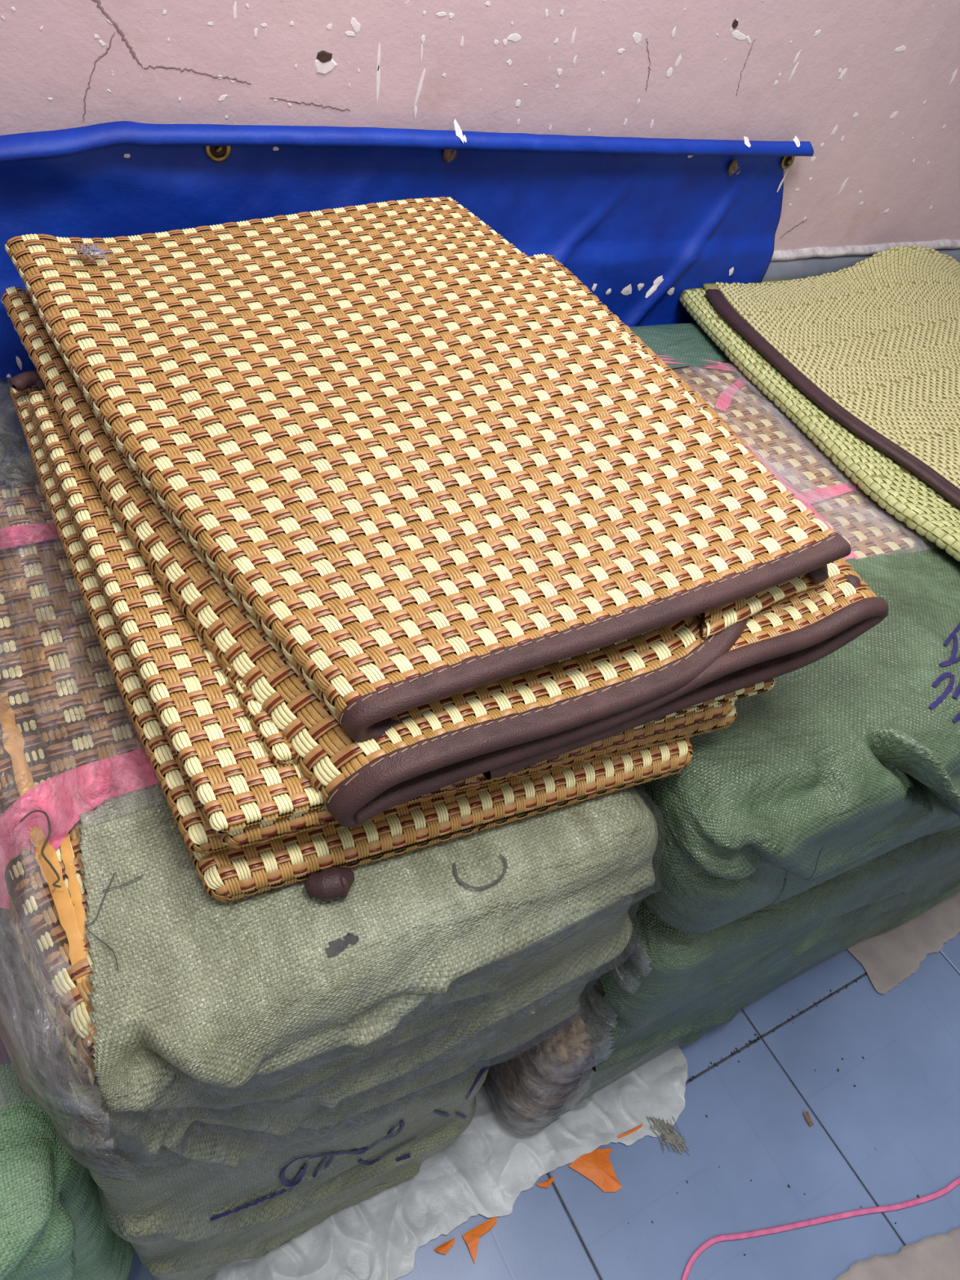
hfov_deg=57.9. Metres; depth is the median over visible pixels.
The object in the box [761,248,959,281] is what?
trim
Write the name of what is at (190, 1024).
wrapped bundle
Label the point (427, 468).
mat
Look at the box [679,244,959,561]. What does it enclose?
mat
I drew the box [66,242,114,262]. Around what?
tuft
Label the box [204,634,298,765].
mat
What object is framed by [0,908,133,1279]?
wrapped bundle
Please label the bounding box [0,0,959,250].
wall
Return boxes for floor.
[127,932,959,1279]
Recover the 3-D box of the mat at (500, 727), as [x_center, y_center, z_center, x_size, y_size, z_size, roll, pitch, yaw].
[-0.087,-0.228,0.983,0.767,0.134,0.868,-15,52,-26]
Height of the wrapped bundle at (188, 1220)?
0.661 m
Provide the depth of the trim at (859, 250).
1.91 m
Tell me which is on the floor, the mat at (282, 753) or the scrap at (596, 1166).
the scrap at (596, 1166)
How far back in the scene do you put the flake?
1.56 m
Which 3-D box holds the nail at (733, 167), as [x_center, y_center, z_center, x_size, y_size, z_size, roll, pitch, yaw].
[0.466,-0.868,1.597,0.018,0.030,0.028,-15,52,-26]
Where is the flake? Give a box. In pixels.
[803,1111,813,1126]
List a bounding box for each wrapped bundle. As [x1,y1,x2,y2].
[0,376,657,1182]
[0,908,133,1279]
[56,1033,488,1279]
[483,825,959,1136]
[629,322,959,933]
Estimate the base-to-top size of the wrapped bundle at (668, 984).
0.642 m
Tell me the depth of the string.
1.45 m
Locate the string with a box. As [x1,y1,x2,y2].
[681,1177,959,1279]
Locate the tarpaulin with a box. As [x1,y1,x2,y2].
[0,119,813,382]
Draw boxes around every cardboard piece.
[835,1227,959,1279]
[846,891,959,994]
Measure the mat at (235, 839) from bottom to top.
0.041 m
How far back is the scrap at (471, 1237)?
1.35 m
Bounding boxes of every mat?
[0,253,888,827]
[4,196,851,743]
[9,370,775,835]
[9,385,737,854]
[26,378,735,848]
[51,506,693,902]
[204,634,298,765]
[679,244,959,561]
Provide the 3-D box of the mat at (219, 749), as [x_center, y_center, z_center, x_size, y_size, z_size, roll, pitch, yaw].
[-0.043,-0.160,1.010,0.806,0.024,0.746,-15,52,-26]
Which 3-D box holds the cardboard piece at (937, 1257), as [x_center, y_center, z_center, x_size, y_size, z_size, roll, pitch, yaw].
[0.843,1.084,1.404,0.590,0.005,0.237,-5,48,-18]
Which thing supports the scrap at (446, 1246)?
on the floor
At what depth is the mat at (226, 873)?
0.78 m
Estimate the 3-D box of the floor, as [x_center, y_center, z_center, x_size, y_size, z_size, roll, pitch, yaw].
[0.741,1.114,1.424,5.040,0.096,3.200,-15,52,-26]
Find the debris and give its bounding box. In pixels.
[627,979,919,1257]
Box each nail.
[442,149,457,163]
[728,159,740,176]
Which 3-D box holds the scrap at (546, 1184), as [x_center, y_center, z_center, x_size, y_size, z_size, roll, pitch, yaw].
[0.111,0.888,1.419,0.036,0.007,0.012,-11,50,-23]
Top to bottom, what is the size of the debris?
0.004 m
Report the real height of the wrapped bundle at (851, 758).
0.496 m
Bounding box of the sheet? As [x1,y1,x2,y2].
[201,1044,689,1279]
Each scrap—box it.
[433,1237,455,1254]
[462,1216,497,1263]
[536,1174,555,1187]
[568,1148,622,1191]
[616,1124,642,1138]
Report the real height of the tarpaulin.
0.478 m
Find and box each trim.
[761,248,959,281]
[770,239,959,261]
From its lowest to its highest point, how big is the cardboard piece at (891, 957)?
0.004 m
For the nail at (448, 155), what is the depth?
1.32 m
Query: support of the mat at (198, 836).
on the mat at (226, 873)
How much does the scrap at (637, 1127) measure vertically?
0.007 m
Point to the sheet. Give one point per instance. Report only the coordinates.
(484, 1172)

